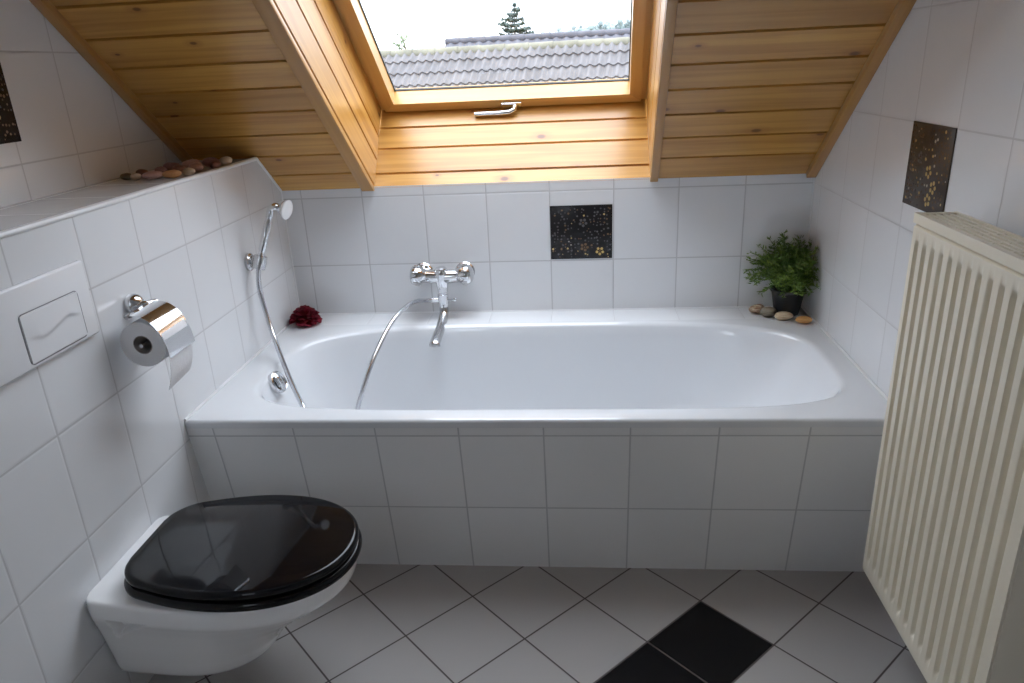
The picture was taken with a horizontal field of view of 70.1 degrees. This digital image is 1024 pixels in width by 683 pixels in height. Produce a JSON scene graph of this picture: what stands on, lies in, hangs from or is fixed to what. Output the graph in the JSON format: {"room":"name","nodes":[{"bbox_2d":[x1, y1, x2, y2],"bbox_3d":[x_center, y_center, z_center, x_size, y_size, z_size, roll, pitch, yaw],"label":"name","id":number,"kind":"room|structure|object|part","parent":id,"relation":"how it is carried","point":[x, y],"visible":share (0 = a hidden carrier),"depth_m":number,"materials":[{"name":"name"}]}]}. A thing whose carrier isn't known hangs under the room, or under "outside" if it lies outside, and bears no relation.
{"room":"bathroom","nodes":[
{"label":"bathroom","id":0,"kind":"room"},
{"bbox_2d":[0,0,180,206],"bbox_3d":[-1.136,-0.131,0.652,0.001,2.385,3.557,-1,21,5],"label":"wall","id":1,"kind":"structure","parent":0,"point":[75,130],"depth_m":1.68,"materials":[{"name":"white tile"}]},
{"bbox_2d":[0,63,21,143],"bbox_3d":[-1.065,-0.478,1.450,0.003,0.174,0.189,-1,21,5],"label":"accent tile","id":2,"kind":"structure","parent":1,"relation":"attached to","point":[9,131],"depth_m":1.53,"materials":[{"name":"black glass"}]},
{"bbox_2d":[0,158,298,682],"bbox_3d":[-0.995,0.504,0.882,0.223,1.023,3.557,-1,21,5],"label":"wall ledge","id":3,"kind":"object","parent":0,"point":[96,448],"visible":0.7,"depth_m":1.51,"materials":[{"name":"white tile"}]},
{"bbox_2d":[0,260,98,387],"bbox_3d":[-0.844,-0.028,1.277,0.017,0.149,0.345,-1,21,5],"label":"flush plate","id":4,"kind":"object","parent":3,"relation":"attached to","point":[43,316],"visible":1,"depth_m":1.30,"materials":[{"name":"white plastic"}]},
{"bbox_2d":[120,173,130,179],"bbox_3d":[-0.971,-0.415,1.836,0.033,0.018,0.023,-1,21,5],"label":"pebble","id":5,"kind":"object","parent":3,"relation":"on","point":[125,176],"visible":0.91,"depth_m":1.83,"materials":[{"name":"brown stone"}]},
{"bbox_2d":[130,173,140,179],"bbox_3d":[-0.944,-0.414,1.832,0.021,0.017,0.028,-1,21,5],"label":"pebble","id":6,"kind":"object","parent":3,"relation":"on","point":[135,176],"visible":1,"depth_m":1.82,"materials":[{"name":"beige stone"}]},
{"bbox_2d":[0,157,281,238],"bbox_3d":[-0.906,0.082,0.713,0.013,0.130,3.558,-1,21,5],"label":"trim","id":7,"kind":"structure","parent":3,"relation":"attached to","point":[52,219],"depth_m":1.53,"materials":[{"name":"white plastic"}]},
{"bbox_2d":[135,169,147,176],"bbox_3d":[-0.956,-0.435,1.885,0.035,0.020,0.034,-1,21,5],"label":"pebble","id":8,"kind":"object","parent":3,"relation":"on","point":[139,171],"visible":0.56,"depth_m":1.87,"materials":[{"name":"brown stone"}]},
{"bbox_2d":[142,171,162,178],"bbox_3d":[-0.900,-0.416,1.829,0.044,0.020,0.048,-1,21,5],"label":"pebble","id":9,"kind":"object","parent":3,"relation":"on","point":[151,174],"visible":1,"depth_m":1.82,"materials":[{"name":"pink stone"}]},
{"bbox_2d":[124,293,194,358],"bbox_3d":[-0.767,-0.039,1.559,0.119,0.116,0.126,-1,21,5],"label":"toilet paper holder","id":10,"kind":"object","parent":3,"relation":"attached to","point":[161,315],"visible":0.98,"depth_m":1.55,"materials":[{"name":"silver metal"}]},
{"bbox_3d":[-0.787,-0.044,1.559,0.058,0.074,0.126,-1,21,5],"label":"arm","id":11,"kind":"part","parent":10,"relation":"part of","materials":[{"name":"silver metal"}]},
{"bbox_2d":[120,318,192,389],"bbox_3d":[-0.760,0.016,1.570,0.101,0.153,0.096,-1,21,5],"label":"toilet roll","id":12,"kind":"object","parent":10,"relation":"hanging from","point":[139,331],"visible":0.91,"depth_m":1.53,"materials":[{"name":"white paper"}]},
{"bbox_2d":[154,166,166,171],"bbox_3d":[-0.914,-0.444,1.898,0.033,0.024,0.044,-1,21,5],"label":"pebble","id":13,"kind":"object","parent":3,"relation":"on","point":[161,168],"visible":0.53,"depth_m":1.88,"materials":[{"name":"brown stone"}]},
{"bbox_2d":[163,162,179,170],"bbox_3d":[-0.918,-0.471,1.970,0.040,0.025,0.040,-1,21,5],"label":"pebble","id":14,"kind":"object","parent":3,"relation":"on","point":[168,165],"visible":0.5,"depth_m":1.96,"materials":[{"name":"brown stone"}]},
{"bbox_2d":[162,170,181,177],"bbox_3d":[-0.857,-0.423,1.841,0.046,0.020,0.031,-1,21,5],"label":"pebble","id":15,"kind":"object","parent":3,"relation":"on","point":[170,173],"visible":1,"depth_m":1.83,"materials":[{"name":"orange stone"}]},
{"bbox_2d":[172,165,185,172],"bbox_3d":[-0.872,-0.451,1.912,0.033,0.024,0.043,-1,21,5],"label":"pebble","id":16,"kind":"object","parent":3,"relation":"on","point":[175,167],"visible":0.6,"depth_m":1.90,"materials":[{"name":"brown stone"}]},
{"bbox_2d":[183,167,195,174],"bbox_3d":[-0.828,-0.435,1.870,0.037,0.020,0.027,-1,21,5],"label":"pebble","id":17,"kind":"object","parent":3,"relation":"on","point":[186,171],"visible":0.97,"depth_m":1.86,"materials":[{"name":"beige stone"}]},
{"bbox_2d":[182,159,200,167],"bbox_3d":[-0.879,-0.485,1.999,0.050,0.027,0.037,-1,21,5],"label":"pebble","id":18,"kind":"object","parent":3,"relation":"on","point":[186,163],"visible":0.58,"depth_m":1.99,"materials":[{"name":"brown stone"}]},
{"bbox_2d":[189,163,202,171],"bbox_3d":[-0.839,-0.462,1.937,0.043,0.024,0.041,-1,21,5],"label":"pebble","id":19,"kind":"object","parent":3,"relation":"on","point":[197,166],"visible":0.79,"depth_m":1.92,"materials":[{"name":"brown stone"}]},
{"bbox_2d":[202,157,219,166],"bbox_3d":[-0.837,-0.499,2.030,0.048,0.027,0.035,-1,21,5],"label":"pebble","id":20,"kind":"object","parent":3,"relation":"on","point":[206,162],"visible":0.69,"depth_m":2.02,"materials":[{"name":"brown stone"}]},
{"bbox_2d":[210,161,220,168],"bbox_3d":[-0.807,-0.480,1.985,0.028,0.022,0.042,-1,21,5],"label":"pebble","id":21,"kind":"object","parent":3,"relation":"on","point":[214,164],"visible":0.91,"depth_m":1.97,"materials":[{"name":"brown stone"}]},
{"bbox_2d":[86,495,361,675],"bbox_3d":[-0.564,0.530,1.556,0.510,0.271,0.348,-1,21,5],"label":"toilet","id":22,"kind":"object","parent":3,"relation":"attached to","point":[209,587],"visible":1,"depth_m":1.44,"materials":[{"name":"white ceramic"}]},
{"bbox_3d":[-0.541,0.414,1.510,0.447,0.025,0.340,-1,21,5],"label":"lid","id":23,"kind":"part","parent":22,"relation":"part of","materials":[{"name":"black paint"}]},
{"bbox_3d":[-0.540,0.437,1.518,0.455,0.022,0.348,-1,21,5],"label":"seat","id":24,"kind":"part","parent":22,"relation":"part of","materials":[{"name":"black paint"}]},
{"bbox_2d":[219,156,231,164],"bbox_3d":[-0.808,-0.509,2.059,0.032,0.024,0.036,-1,21,5],"label":"pebble","id":25,"kind":"object","parent":3,"relation":"on","point":[226,160],"visible":0.91,"depth_m":2.05,"materials":[{"name":"beige stone"}]},
{"bbox_2d":[184,324,290,420],"bbox_3d":[-0.769,0.050,2.165,0.009,0.009,0.807,-1,21,5],"label":"trim","id":26,"kind":"structure","parent":3,"relation":"attached to","point":[288,325],"depth_m":2.02,"materials":[{"name":"white plastic"}]},
{"bbox_2d":[244,253,266,270],"bbox_3d":[-0.751,-0.231,2.133,0.079,0.053,0.050,10,24,30],"label":"bracket","id":27,"kind":"object","parent":3,"relation":"attached to","point":[251,261],"visible":0.98,"depth_m":2.12,"materials":[{"name":"silver metal"}]},
{"bbox_2d":[49,0,898,190],"bbox_3d":[-0.132,-0.873,1.220,1.914,1.480,1.806,-1,21,5],"label":"ceiling","id":28,"kind":"structure","parent":0,"point":[757,87],"depth_m":1.84,"materials":[{"name":"brown wood"}]},
{"bbox_2d":[29,0,192,161],"bbox_3d":[-1.079,-0.883,1.216,0.028,1.362,1.656,-1,21,5],"label":"trim","id":29,"kind":"structure","parent":28,"relation":"attached to","point":[46,8],"depth_m":1.83,"materials":[{"name":"brown wood"}]},
{"bbox_2d":[251,0,373,190],"bbox_3d":[-0.529,-0.688,1.777,0.040,0.796,0.968,0,21,6],"label":"trim","id":30,"kind":"structure","parent":28,"relation":"attached to","point":[283,38],"depth_m":1.86,"materials":[{"name":"brown wood"}]},
{"bbox_2d":[269,0,380,186],"bbox_3d":[-0.509,-0.839,1.825,0.008,1.046,1.175,0,21,6],"label":"window reveal","id":31,"kind":"structure","parent":28,"relation":"attached to","point":[316,27],"depth_m":2.03,"materials":[{"name":"brown wood"}]},
{"bbox_2d":[374,99,649,187],"bbox_3d":[-0.004,-0.652,2.374,0.887,0.243,0.207,-1,21,5],"label":"wood paneling","id":32,"kind":"structure","parent":28,"relation":"attached to","point":[596,140],"depth_m":2.37,"materials":[{"name":"brown wood"}]},
{"bbox_2d":[333,0,652,115],"bbox_3d":[-0.064,-1.003,1.844,0.936,0.880,1.044,-1,21,5],"label":"window","id":33,"kind":"structure","parent":32,"relation":"attached to","point":[633,88],"depth_m":2.36,"materials":[{"name":"brown wood"}]},
{"bbox_3d":[-0.052,-0.762,2.401,0.143,0.034,0.025,-1,21,5],"label":"handle","id":34,"kind":"part","parent":33,"relation":"part of","materials":[{"name":"silver metal"}]},
{"bbox_3d":[-0.002,-0.777,2.398,0.068,0.018,0.021,-1,21,5],"label":"handle plate","id":35,"kind":"part","parent":33,"relation":"part of","materials":[{"name":"silver metal"}]},
{"bbox_2d":[646,0,666,178],"bbox_3d":[0.356,-0.850,1.745,0.016,1.046,1.176,0,21,8],"label":"trim","id":36,"kind":"structure","parent":28,"relation":"attached to","point":[659,6],"depth_m":1.99,"materials":[{"name":"brown wood"}]},
{"bbox_2d":[650,0,677,181],"bbox_3d":[0.363,-0.700,1.695,0.024,0.796,0.969,0,21,8],"label":"trim","id":37,"kind":"structure","parent":28,"relation":"attached to","point":[671,9],"depth_m":1.83,"materials":[{"name":"brown wood"}]},
{"bbox_2d":[806,0,916,177],"bbox_3d":[0.806,-0.876,1.134,0.028,1.485,1.807,-1,21,5],"label":"trim","id":38,"kind":"structure","parent":28,"relation":"attached to","point":[903,8],"depth_m":1.80,"materials":[{"name":"brown wood"}]},
{"bbox_2d":[186,427,882,571],"bbox_3d":[0.054,0.396,1.846,1.691,0.451,0.100,-1,21,5],"label":"bathtub surround","id":39,"kind":"structure","parent":0,"point":[738,498],"depth_m":1.81,"materials":[{"name":"white tile"}]},
{"bbox_2d":[185,318,886,427],"bbox_3d":[0.075,0.240,2.099,1.686,0.397,0.694,-1,21,5],"label":"bathtub","id":40,"kind":"object","parent":39,"relation":"on","point":[708,373],"visible":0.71,"depth_m":2.30,"materials":[{"name":"white ceramic"}]},
{"bbox_3d":[-0.663,0.116,2.051,0.050,0.064,0.064,-1,21,5],"label":"overflow knob","id":41,"kind":"part","parent":40,"relation":"part of","materials":[{"name":"silver metal"}]},
{"bbox_2d":[775,311,792,319],"bbox_3d":[0.844,-0.081,2.268,0.056,0.026,0.036,-1,21,5],"label":"pebble","id":42,"kind":"object","parent":40,"relation":"on","point":[782,315],"visible":1,"depth_m":2.25,"materials":[{"name":"beige stone"}]},
{"bbox_2d":[795,316,811,322],"bbox_3d":[0.892,-0.066,2.228,0.050,0.022,0.032,-1,21,5],"label":"pebble","id":43,"kind":"object","parent":40,"relation":"on","point":[801,319],"visible":1,"depth_m":2.22,"materials":[{"name":"orange stone"}]},
{"bbox_2d":[801,305,887,400],"bbox_3d":[0.912,0.028,2.010,0.009,0.009,0.807,-1,21,5],"label":"trim","id":44,"kind":"structure","parent":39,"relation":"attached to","point":[802,307],"depth_m":1.97,"materials":[{"name":"white plastic"}]},
{"bbox_2d":[149,564,926,682],"bbox_3d":[-0.158,1.094,0.665,1.914,0.001,2.870,-1,21,5],"label":"floor","id":45,"kind":"structure","parent":0,"point":[390,623],"depth_m":1.72,"materials":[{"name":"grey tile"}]},
{"bbox_2d":[282,174,812,312],"bbox_3d":[-0.005,-0.084,2.481,1.914,0.904,0.001,-1,21,5],"label":"wall","id":46,"kind":"structure","parent":0,"point":[677,242],"depth_m":2.39,"materials":[{"name":"white tile"}]},
{"bbox_2d":[281,192,299,306],"bbox_3d":[-0.746,-0.293,2.465,0.006,0.427,0.006,8,23,26],"label":"trim","id":47,"kind":"structure","parent":46,"relation":"attached to","point":[281,192],"depth_m":2.47,"materials":[{"name":"white plastic"}]},
{"bbox_2d":[409,262,474,346],"bbox_3d":[-0.233,-0.124,2.352,0.212,0.219,0.248,-1,21,5],"label":"mixer","id":48,"kind":"object","parent":46,"relation":"attached to","point":[464,272],"visible":1,"depth_m":2.37,"materials":[{"name":"silver metal"}]},
{"bbox_3d":[-0.309,-0.216,2.388,0.057,0.065,0.070,-1,21,5],"label":"handle","id":49,"kind":"part","parent":48,"relation":"part of","materials":[{"name":"silver metal"}]},
{"bbox_2d":[431,297,437,302],"bbox_3d":[-0.253,-0.138,2.417,0.028,0.019,0.019,-2,21,1],"label":"outlet","id":50,"kind":"object","parent":48,"relation":"attached to","point":[434,299],"depth_m":2.41,"materials":[{"name":"silver metal"}]},
{"bbox_3d":[-0.234,-0.054,2.354,0.037,0.087,0.203,-1,21,5],"label":"spout","id":51,"kind":"part","parent":48,"relation":"part of","materials":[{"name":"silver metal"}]},
{"bbox_3d":[-0.154,-0.218,2.374,0.057,0.065,0.070,-1,21,5],"label":"handle","id":52,"kind":"part","parent":48,"relation":"part of","materials":[{"name":"silver metal"}]},
{"bbox_2d":[318,306,772,314],"bbox_3d":[0.104,-0.104,2.462,1.691,0.006,0.006,-1,21,5],"label":"trim","id":53,"kind":"structure","parent":46,"relation":"attached to","point":[735,306],"depth_m":2.46,"materials":[{"name":"white plastic"}]},
{"bbox_2d":[290,307,807,325],"bbox_3d":[0.102,-0.049,2.422,1.691,0.073,0.117,-1,21,5],"label":"ledge","id":54,"kind":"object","parent":46,"relation":"attached to","point":[695,313],"depth_m":2.40,"materials":[{"name":"white tile"}]},
{"bbox_2d":[289,305,322,326],"bbox_3d":[-0.689,-0.088,2.429,0.110,0.063,0.110,-1,21,5],"label":"flower","id":55,"kind":"object","parent":54,"relation":"on","point":[303,316],"visible":1,"depth_m":2.41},
{"bbox_2d":[749,304,763,312],"bbox_3d":[0.783,-0.105,2.336,0.052,0.028,0.040,-1,21,5],"label":"pebble","id":56,"kind":"object","parent":54,"relation":"on","point":[756,308],"visible":0.81,"depth_m":2.32,"materials":[{"name":"beige stone"}]},
{"bbox_2d":[760,307,776,316],"bbox_3d":[0.808,-0.094,2.299,0.050,0.032,0.036,-1,21,5],"label":"pebble","id":57,"kind":"object","parent":54,"relation":"on","point":[766,311],"visible":1,"depth_m":2.29,"materials":[{"name":"grey stone"}]},
{"bbox_2d":[744,230,821,316],"bbox_3d":[0.822,-0.201,2.242,0.210,0.272,0.215,-1,21,5],"label":"potted plant","id":58,"kind":"object","parent":54,"relation":"on","point":[789,275],"visible":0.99,"depth_m":2.25,"materials":[{"name":"green plant"}]},
{"bbox_3d":[0.870,-0.129,2.309,0.104,0.085,0.104,-1,21,5],"label":"pot","id":59,"kind":"part","parent":58,"relation":"part of","materials":[{"name":"black plastic"}]},
{"bbox_2d":[550,204,611,258],"bbox_3d":[0.223,-0.352,2.356,0.198,0.174,0.003,-1,21,5],"label":"accent tile","id":60,"kind":"structure","parent":46,"relation":"attached to","point":[576,231],"depth_m":2.35,"materials":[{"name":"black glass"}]},
{"bbox_2d":[801,178,814,304],"bbox_3d":[0.936,-0.310,2.311,0.006,0.417,0.006,8,23,26],"label":"trim","id":61,"kind":"structure","parent":46,"relation":"attached to","point":[813,178],"depth_m":2.27,"materials":[{"name":"white plastic"}]},
{"bbox_2d":[802,0,1023,396],"bbox_3d":[0.769,-0.155,0.475,0.001,2.385,3.557,-1,21,5],"label":"wall","id":62,"kind":"structure","parent":0,"point":[959,64],"depth_m":1.63,"materials":[{"name":"white tile"}]},
{"bbox_2d":[902,121,957,211],"bbox_3d":[0.861,-0.359,1.512,0.003,0.174,0.188,-1,21,5],"label":"accent tile","id":63,"kind":"structure","parent":62,"relation":"attached to","point":[932,146],"depth_m":1.50,"materials":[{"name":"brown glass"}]},
{"bbox_2d":[863,211,1023,682],"bbox_3d":[0.788,0.216,1.247,0.113,0.790,0.470,-1,21,5],"label":"radiator","id":64,"kind":"object","parent":62,"relation":"attached to","point":[944,553],"visible":1,"depth_m":1.20,"materials":[{"name":"beige metal"}]},
{"bbox_2d":[913,211,1023,273],"bbox_3d":[0.752,-0.144,1.113,0.074,0.018,0.469,-1,21,5],"label":"grille","id":65,"kind":"object","parent":64,"relation":"attached to","point":[1001,250],"depth_m":1.16,"materials":[{"name":"beige metal"}]},
{"label":"outside","id":66,"kind":"structure","parent":0,"visible":0},
{"bbox_2d":[256,200,431,408],"bbox_3d":[-0.407,-0.030,2.142,0.545,0.760,0.432,-14,23,-26],"label":"shower","id":67,"kind":"object","parent":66,"point":[284,209],"visible":0.82,"depth_m":2.11,"materials":[{"name":"silver metal"}]},
{"bbox_3d":[-0.716,-0.302,2.112,0.079,0.176,0.022,-15,24,-30],"label":"handle","id":68,"kind":"part","parent":67,"relation":"part of","materials":[{"name":"silver metal"}]},
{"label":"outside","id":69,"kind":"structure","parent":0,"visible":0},
{"bbox_3d":[10.203,-42.066,126.458,300.000,0.100,256.000,-1,21,5],"label":"ground","id":70,"kind":"structure","parent":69,"visible":0},
{"bbox_2d":[392,27,409,49],"bbox_3d":[-3.960,-8.403,29.330,1.027,7.846,0.762,-1,21,5],"label":"young tree","id":71,"kind":"object","parent":70,"relation":"on","point":[401,36],"visible":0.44,"depth_m":28.14,"materials":[{"name":"green plant"}]},
{"bbox_2d":[380,37,629,88],"bbox_3d":[0.113,-2.216,13.489,18.270,6.105,6.822,3,21,15],"label":"roof","id":72,"kind":"structure","parent":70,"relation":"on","point":[600,58],"depth_m":12.20,"materials":[{"name":"grey tile"}]},
{"bbox_2d":[497,2,533,35],"bbox_3d":[0.324,-14.488,43.749,8.596,10.653,8.116,1,21,9],"label":"conifer tree","id":73,"kind":"object","parent":70,"relation":"on","point":[512,18],"visible":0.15,"depth_m":42.10,"materials":[{"name":"green plant"}]},
{"bbox_2d":[445,28,629,46],"bbox_3d":[4.102,-6.289,22.993,12.230,6.650,6.471,1,21,9],"label":"house","id":74,"kind":"structure","parent":70,"relation":"on","point":[610,33],"depth_m":22.29,"materials":[{"name":"tile"}]},
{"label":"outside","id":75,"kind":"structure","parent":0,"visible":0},
{"bbox_2d":[541,18,629,32],"bbox_3d":[16.250,-70.960,185.241,171.000,18.849,105.000,-1,21,5],"label":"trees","id":76,"kind":"object","parent":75,"point":[620,24],"visible":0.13,"depth_m":165.44,"materials":[{"name":"plant"}]}
]}

